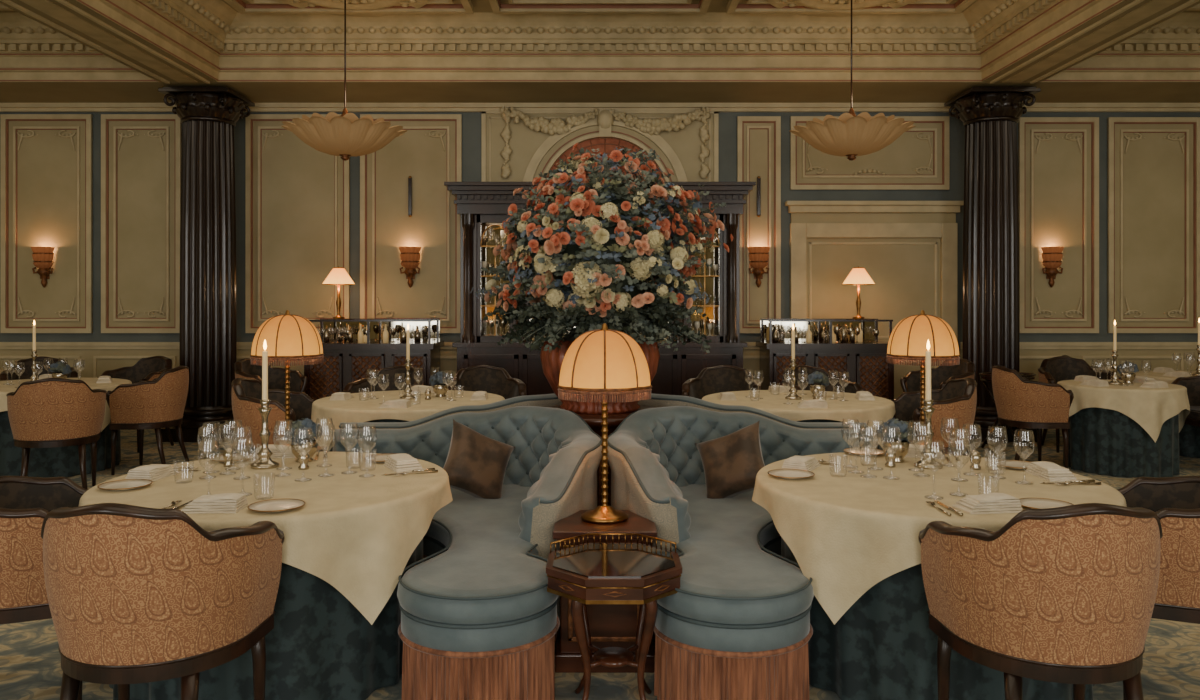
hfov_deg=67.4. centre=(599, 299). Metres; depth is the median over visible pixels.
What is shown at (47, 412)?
dining chair
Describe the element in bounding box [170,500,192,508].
knife
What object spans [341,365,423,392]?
dining chair
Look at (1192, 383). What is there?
dining chair
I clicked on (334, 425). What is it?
wine glass
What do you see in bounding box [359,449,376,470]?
water tumbler
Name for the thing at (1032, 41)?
trim
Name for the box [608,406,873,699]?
banquette
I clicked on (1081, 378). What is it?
folded napkin
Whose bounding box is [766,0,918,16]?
ceiling rose
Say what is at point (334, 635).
round dining table
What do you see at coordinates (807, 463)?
folded napkin
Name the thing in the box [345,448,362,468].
water tumbler
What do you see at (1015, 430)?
wine glass
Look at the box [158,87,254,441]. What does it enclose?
fluted column
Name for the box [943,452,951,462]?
knife
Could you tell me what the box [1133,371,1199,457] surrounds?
round dining table
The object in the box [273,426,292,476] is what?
wine glass
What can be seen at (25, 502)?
dining chair
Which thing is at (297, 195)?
wall paneling
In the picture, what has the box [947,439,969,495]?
wine glass
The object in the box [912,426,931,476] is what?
wine glass
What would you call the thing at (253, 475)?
water tumbler
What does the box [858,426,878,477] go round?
wine glass
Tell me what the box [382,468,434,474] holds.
knife
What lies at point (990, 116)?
fluted column
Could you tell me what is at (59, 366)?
flower arrangement
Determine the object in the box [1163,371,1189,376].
folded napkin
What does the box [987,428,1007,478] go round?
wine glass
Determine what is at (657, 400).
banquette
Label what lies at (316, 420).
wine glass
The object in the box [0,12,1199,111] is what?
trim
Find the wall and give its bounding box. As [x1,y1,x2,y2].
[0,112,1199,354]
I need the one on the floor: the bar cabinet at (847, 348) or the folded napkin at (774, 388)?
the bar cabinet at (847, 348)
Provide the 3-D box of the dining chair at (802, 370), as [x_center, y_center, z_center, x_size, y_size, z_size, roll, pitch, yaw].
[1.884,1.042,7.764,0.666,0.924,0.586,0,0,-20]
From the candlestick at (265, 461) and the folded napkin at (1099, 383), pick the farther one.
the folded napkin at (1099, 383)
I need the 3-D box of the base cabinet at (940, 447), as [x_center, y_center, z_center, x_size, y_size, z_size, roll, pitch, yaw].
[1.900,1.195,5.300,0.360,0.610,0.360,0,0,0]
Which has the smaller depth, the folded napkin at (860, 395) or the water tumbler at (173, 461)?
the water tumbler at (173, 461)
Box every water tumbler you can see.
[173,461,193,483]
[253,475,274,499]
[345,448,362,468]
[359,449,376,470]
[829,455,847,476]
[860,455,876,465]
[984,449,1002,470]
[987,458,1005,474]
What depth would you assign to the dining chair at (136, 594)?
2.60 m
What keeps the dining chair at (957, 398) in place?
on the floor
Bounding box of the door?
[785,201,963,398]
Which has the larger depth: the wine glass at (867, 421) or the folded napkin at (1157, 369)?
the folded napkin at (1157, 369)
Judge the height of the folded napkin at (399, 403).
0.055 m
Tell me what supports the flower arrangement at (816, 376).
on the round dining table at (880, 410)
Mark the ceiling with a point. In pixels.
(479, 5)
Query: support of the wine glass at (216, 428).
on the round dining table at (334, 635)
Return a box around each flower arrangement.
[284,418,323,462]
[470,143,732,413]
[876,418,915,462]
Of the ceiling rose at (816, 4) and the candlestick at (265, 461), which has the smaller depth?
the candlestick at (265, 461)
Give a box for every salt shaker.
[223,448,234,466]
[298,450,309,469]
[425,389,430,399]
[813,389,818,398]
[884,448,895,467]
[969,450,980,469]
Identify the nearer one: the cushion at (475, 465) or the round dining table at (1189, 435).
the cushion at (475, 465)
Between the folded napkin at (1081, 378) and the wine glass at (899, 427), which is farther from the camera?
the folded napkin at (1081, 378)
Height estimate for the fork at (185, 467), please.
0.016 m
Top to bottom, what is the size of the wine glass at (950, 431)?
0.214 m
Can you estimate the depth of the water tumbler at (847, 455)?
3.82 m
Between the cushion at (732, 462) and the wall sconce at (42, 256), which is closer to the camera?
the cushion at (732, 462)
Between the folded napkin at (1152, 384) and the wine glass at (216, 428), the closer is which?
the wine glass at (216, 428)
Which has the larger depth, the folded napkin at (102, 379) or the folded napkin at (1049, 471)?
the folded napkin at (102, 379)
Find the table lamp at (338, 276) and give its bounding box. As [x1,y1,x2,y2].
[322,266,354,318]
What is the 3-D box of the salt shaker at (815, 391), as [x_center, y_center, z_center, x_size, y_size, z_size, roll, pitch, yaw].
[1.620,0.706,6.750,0.050,0.083,0.050,0,0,0]
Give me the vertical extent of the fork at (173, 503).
0.016 m
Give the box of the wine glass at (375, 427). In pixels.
[357,427,376,476]
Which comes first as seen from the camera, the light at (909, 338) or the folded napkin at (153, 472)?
the folded napkin at (153, 472)
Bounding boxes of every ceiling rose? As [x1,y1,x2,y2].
[278,0,430,16]
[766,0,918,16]
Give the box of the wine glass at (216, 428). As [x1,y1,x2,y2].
[197,428,217,478]
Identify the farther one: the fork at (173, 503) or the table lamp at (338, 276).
the table lamp at (338, 276)
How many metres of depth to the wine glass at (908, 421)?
3.94 m
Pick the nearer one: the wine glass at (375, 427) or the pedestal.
the wine glass at (375, 427)
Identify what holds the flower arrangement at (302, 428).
on the round dining table at (334, 635)
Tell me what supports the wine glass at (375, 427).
on the round dining table at (334, 635)
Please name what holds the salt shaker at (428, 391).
on the round dining table at (324, 410)
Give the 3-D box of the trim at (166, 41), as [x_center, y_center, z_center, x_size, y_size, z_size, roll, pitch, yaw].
[-4.300,-2.580,2.910,1.284,0.640,13.020,0,0,0]
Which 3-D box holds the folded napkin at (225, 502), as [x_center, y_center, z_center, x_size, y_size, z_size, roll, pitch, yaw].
[-1.377,0.720,3.211,0.200,0.055,0.120,0,0,-2]
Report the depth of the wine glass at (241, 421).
3.98 m
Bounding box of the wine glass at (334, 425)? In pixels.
[316,425,335,476]
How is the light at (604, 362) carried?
on the base cabinet at (611, 625)
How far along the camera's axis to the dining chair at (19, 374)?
9.14 m
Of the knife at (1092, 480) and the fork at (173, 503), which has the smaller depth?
the fork at (173, 503)
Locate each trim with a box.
[0,0,236,83]
[0,0,1199,13]
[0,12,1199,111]
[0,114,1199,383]
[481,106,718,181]
[963,0,1199,83]
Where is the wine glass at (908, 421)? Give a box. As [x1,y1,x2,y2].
[906,421,925,470]
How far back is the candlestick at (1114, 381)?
7.96 m
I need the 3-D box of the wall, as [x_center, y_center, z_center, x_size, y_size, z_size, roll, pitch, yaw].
[0.000,-0.700,10.575,16.400,4.400,0.150,0,0,0]
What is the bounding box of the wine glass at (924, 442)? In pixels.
[923,442,944,498]
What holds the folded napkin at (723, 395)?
on the round dining table at (880, 410)
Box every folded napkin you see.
[39,374,51,378]
[96,376,111,382]
[125,464,180,480]
[181,493,247,513]
[254,444,295,458]
[329,392,353,399]
[378,399,411,407]
[384,453,422,472]
[411,385,434,392]
[470,391,488,399]
[718,392,736,399]
[768,385,790,392]
[781,455,820,470]
[797,399,827,407]
[854,391,874,399]
[905,444,944,458]
[952,493,1021,513]
[1025,461,1077,481]
[1074,375,1098,381]
[1080,379,1108,386]
[1133,376,1156,382]
[1140,381,1167,387]
[1153,367,1173,372]
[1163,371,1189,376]
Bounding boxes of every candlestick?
[30,320,38,380]
[250,340,279,468]
[400,324,415,399]
[785,324,801,399]
[914,340,942,468]
[1108,321,1122,384]
[1192,318,1199,375]
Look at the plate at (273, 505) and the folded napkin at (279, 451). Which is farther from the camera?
the folded napkin at (279, 451)
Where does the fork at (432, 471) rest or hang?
on the round dining table at (334, 635)
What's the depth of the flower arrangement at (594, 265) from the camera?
5.04 m
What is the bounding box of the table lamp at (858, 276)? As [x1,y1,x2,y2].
[842,266,874,318]
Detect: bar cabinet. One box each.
[304,319,443,399]
[756,319,893,399]
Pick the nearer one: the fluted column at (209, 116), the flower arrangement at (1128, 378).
the flower arrangement at (1128, 378)
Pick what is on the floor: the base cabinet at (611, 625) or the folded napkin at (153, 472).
the base cabinet at (611, 625)
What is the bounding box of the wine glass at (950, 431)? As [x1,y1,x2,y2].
[949,431,969,480]
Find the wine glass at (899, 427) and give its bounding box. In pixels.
[881,427,901,478]
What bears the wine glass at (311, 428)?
on the round dining table at (334, 635)
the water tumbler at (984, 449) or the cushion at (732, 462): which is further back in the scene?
the cushion at (732, 462)
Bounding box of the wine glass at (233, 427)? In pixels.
[231,427,251,478]
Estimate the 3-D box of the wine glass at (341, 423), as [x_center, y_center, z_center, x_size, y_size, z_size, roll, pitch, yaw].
[-1.082,0.639,3.886,0.082,0.214,0.082,0,0,0]
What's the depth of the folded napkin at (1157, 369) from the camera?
9.27 m
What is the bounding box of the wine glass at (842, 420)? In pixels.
[841,420,859,467]
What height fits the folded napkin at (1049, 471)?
0.055 m
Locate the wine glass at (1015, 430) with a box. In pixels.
[1013,430,1034,483]
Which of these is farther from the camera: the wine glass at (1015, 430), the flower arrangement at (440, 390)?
the flower arrangement at (440, 390)
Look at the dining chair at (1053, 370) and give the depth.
9.22 m
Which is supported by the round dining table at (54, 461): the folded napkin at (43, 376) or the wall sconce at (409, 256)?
the folded napkin at (43, 376)
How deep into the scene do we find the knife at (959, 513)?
3.19 m
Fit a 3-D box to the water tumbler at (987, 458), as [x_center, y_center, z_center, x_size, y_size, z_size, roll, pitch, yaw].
[1.709,0.703,3.878,0.076,0.090,0.076,0,0,0]
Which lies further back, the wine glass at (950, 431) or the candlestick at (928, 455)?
the candlestick at (928, 455)
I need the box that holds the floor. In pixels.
[0,429,1199,699]
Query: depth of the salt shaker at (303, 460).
3.96 m
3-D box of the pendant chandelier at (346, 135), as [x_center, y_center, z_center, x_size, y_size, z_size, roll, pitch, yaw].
[-2.350,-2.078,8.300,1.114,1.585,1.114,0,0,0]
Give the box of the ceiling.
[0,0,1199,11]
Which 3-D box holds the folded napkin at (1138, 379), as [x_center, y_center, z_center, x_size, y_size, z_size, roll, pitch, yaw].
[4.925,0.720,8.139,0.120,0.055,0.200,0,0,-21]
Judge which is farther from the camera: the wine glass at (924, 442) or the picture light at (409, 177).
the picture light at (409, 177)
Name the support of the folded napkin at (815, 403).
on the round dining table at (880, 410)
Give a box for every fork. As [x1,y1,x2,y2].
[161,500,181,508]
[175,466,198,468]
[393,470,437,474]
[926,501,950,515]
[1054,481,1100,484]
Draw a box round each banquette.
[333,406,601,699]
[339,393,561,428]
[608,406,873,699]
[638,393,867,428]
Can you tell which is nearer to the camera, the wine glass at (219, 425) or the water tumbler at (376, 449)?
the wine glass at (219, 425)
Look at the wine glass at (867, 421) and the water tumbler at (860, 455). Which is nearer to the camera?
the wine glass at (867, 421)
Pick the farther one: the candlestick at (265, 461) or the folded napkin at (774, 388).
the folded napkin at (774, 388)
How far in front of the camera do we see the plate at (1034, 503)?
3.27 m
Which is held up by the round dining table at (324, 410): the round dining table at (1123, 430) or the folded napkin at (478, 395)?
the folded napkin at (478, 395)
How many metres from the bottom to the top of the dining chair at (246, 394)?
0.924 m
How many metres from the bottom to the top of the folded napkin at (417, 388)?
0.055 m
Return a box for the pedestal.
[549,405,654,506]
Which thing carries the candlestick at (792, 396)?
on the round dining table at (880, 410)
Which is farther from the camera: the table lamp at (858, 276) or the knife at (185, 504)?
the table lamp at (858, 276)
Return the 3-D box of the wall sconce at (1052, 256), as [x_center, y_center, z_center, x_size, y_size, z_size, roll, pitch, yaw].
[5.250,-0.378,10.410,0.263,0.470,0.154,0,0,0]
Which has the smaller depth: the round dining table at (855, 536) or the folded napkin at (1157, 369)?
the round dining table at (855, 536)
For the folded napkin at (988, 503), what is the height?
0.055 m
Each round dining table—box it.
[0,378,131,477]
[78,452,452,699]
[311,390,504,451]
[701,390,895,448]
[752,452,1126,699]
[1057,379,1189,477]
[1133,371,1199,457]
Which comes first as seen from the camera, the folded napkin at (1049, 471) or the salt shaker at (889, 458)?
the folded napkin at (1049, 471)
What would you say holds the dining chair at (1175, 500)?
on the floor
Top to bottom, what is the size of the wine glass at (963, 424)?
0.214 m
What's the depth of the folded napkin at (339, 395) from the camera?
6.71 m
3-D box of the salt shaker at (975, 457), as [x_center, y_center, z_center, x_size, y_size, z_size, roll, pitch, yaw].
[1.660,0.706,3.980,0.050,0.083,0.050,0,0,0]
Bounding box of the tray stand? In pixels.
[979,372,1035,452]
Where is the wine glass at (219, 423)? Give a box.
[201,423,220,472]
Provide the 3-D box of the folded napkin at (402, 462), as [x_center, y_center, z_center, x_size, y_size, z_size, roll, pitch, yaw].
[-0.876,0.720,4.009,0.120,0.055,0.200,0,0,-29]
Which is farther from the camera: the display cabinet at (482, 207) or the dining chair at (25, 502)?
the display cabinet at (482, 207)
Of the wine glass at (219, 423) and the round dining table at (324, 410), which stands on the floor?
the round dining table at (324, 410)
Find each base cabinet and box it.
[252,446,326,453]
[553,510,656,672]
[935,446,959,454]
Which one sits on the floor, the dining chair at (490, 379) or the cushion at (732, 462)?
the dining chair at (490, 379)
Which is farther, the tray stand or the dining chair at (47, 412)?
the tray stand
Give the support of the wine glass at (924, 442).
on the round dining table at (855, 536)
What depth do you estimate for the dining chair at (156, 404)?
7.71 m
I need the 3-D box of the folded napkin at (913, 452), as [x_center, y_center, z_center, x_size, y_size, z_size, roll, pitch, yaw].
[1.542,0.720,4.306,0.200,0.055,0.120,0,0,19]
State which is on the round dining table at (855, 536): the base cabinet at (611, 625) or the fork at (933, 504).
the fork at (933, 504)
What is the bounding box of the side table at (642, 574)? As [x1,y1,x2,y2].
[546,533,681,699]
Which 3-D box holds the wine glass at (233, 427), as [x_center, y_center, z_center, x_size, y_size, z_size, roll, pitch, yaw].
[-1.500,0.639,3.770,0.082,0.214,0.082,0,0,0]
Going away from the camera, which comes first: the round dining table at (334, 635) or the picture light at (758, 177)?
the round dining table at (334, 635)
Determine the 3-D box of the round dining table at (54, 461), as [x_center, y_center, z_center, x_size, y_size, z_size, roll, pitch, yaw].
[-4.952,1.121,7.989,1.453,0.746,1.444,0,0,0]
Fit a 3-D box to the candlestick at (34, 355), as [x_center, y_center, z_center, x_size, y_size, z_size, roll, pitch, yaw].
[-5.010,0.462,7.970,0.124,0.572,0.124,0,0,0]
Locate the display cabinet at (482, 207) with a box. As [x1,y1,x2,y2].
[444,182,755,395]
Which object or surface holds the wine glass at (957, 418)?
on the round dining table at (855, 536)
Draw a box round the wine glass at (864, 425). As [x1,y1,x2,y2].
[846,425,865,472]
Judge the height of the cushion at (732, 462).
0.441 m
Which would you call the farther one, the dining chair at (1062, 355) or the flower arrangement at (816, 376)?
the dining chair at (1062, 355)
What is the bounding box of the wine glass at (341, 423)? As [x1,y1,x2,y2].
[339,423,358,473]
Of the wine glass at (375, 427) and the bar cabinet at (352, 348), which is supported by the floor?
the bar cabinet at (352, 348)
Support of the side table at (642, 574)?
on the floor
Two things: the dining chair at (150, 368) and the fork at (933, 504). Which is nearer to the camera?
the fork at (933, 504)
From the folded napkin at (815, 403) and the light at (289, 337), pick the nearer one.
the light at (289, 337)
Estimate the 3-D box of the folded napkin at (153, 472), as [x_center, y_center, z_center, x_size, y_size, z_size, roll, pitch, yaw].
[-1.887,0.720,3.804,0.120,0.055,0.200,0,0,8]
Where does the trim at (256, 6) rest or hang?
attached to the ceiling
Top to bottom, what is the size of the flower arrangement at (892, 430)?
0.199 m
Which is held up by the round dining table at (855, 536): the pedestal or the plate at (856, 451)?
the plate at (856, 451)
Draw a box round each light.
[250,310,323,444]
[408,176,411,216]
[557,323,651,523]
[757,176,760,216]
[886,310,959,450]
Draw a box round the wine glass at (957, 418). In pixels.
[940,418,958,466]
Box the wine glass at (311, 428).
[293,428,313,480]
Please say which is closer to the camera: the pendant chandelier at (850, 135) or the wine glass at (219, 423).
the wine glass at (219, 423)
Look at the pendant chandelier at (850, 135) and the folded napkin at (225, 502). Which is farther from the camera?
the pendant chandelier at (850, 135)
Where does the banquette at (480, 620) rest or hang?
on the floor
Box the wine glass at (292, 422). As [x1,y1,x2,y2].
[274,422,293,469]
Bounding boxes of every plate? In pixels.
[97,479,152,490]
[210,453,254,461]
[247,499,304,512]
[364,454,391,462]
[768,469,814,478]
[844,448,883,455]
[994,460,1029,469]
[1019,498,1073,508]
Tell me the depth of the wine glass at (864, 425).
3.89 m
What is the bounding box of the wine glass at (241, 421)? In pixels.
[223,421,242,469]
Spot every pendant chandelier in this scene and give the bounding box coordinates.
[281,0,406,160]
[789,0,914,160]
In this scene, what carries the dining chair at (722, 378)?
on the floor
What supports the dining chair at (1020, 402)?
on the floor
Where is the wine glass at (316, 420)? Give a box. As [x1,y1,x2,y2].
[315,420,333,466]
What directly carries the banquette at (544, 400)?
on the floor
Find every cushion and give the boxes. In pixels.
[443,419,515,498]
[695,420,764,498]
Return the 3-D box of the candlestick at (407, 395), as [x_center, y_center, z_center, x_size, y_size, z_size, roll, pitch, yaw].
[-1.450,0.462,6.800,0.124,0.572,0.124,0,0,0]
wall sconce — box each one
[31,247,54,287]
[399,247,420,287]
[748,247,769,287]
[1041,247,1063,287]
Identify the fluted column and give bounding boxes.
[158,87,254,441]
[944,87,1040,441]
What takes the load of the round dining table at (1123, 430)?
on the floor
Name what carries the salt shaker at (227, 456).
on the round dining table at (334, 635)
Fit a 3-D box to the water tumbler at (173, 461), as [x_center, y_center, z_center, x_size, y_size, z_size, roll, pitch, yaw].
[-1.708,0.703,3.692,0.076,0.090,0.076,0,0,0]
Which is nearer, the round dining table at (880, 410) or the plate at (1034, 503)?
the plate at (1034, 503)
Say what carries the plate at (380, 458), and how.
on the round dining table at (334, 635)
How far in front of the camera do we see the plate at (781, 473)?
3.82 m
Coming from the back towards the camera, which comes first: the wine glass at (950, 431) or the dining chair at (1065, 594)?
the wine glass at (950, 431)
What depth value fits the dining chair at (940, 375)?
8.99 m
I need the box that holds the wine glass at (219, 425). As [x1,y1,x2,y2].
[218,425,237,474]
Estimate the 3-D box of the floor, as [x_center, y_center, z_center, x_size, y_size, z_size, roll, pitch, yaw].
[0.000,1.550,3.450,16.400,0.100,14.100,0,0,0]
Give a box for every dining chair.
[0,356,77,380]
[0,476,88,699]
[6,378,106,488]
[41,503,284,699]
[97,356,173,452]
[106,366,189,474]
[231,378,317,453]
[233,358,307,452]
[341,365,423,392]
[448,365,526,398]
[682,365,760,398]
[782,365,862,393]
[890,378,976,455]
[900,359,974,450]
[918,503,1162,699]
[992,365,1073,468]
[1038,356,1112,452]
[1062,355,1121,379]
[1116,476,1199,699]
[1169,375,1199,426]
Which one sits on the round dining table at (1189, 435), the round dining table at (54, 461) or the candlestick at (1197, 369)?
the candlestick at (1197, 369)
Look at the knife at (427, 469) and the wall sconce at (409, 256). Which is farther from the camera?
the wall sconce at (409, 256)
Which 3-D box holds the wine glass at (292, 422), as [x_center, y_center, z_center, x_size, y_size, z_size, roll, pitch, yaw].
[-1.396,0.639,3.978,0.082,0.214,0.082,0,0,0]
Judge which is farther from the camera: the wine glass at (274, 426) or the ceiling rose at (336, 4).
the ceiling rose at (336, 4)
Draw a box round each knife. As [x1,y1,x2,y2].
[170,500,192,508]
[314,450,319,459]
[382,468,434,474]
[934,500,962,515]
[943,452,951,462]
[1041,479,1094,483]
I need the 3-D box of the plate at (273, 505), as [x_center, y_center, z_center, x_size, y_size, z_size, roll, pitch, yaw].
[-1.156,0.740,3.220,0.196,0.016,0.196,0,0,0]
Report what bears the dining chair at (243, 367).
on the floor
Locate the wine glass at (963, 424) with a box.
[961,424,981,475]
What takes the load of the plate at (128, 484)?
on the round dining table at (334, 635)
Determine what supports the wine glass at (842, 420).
on the round dining table at (855, 536)
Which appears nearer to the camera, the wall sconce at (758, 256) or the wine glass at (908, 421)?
the wine glass at (908, 421)
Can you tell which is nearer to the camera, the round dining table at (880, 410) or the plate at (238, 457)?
the plate at (238, 457)
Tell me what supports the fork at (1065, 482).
on the round dining table at (855, 536)
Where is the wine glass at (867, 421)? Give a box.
[866,421,884,469]

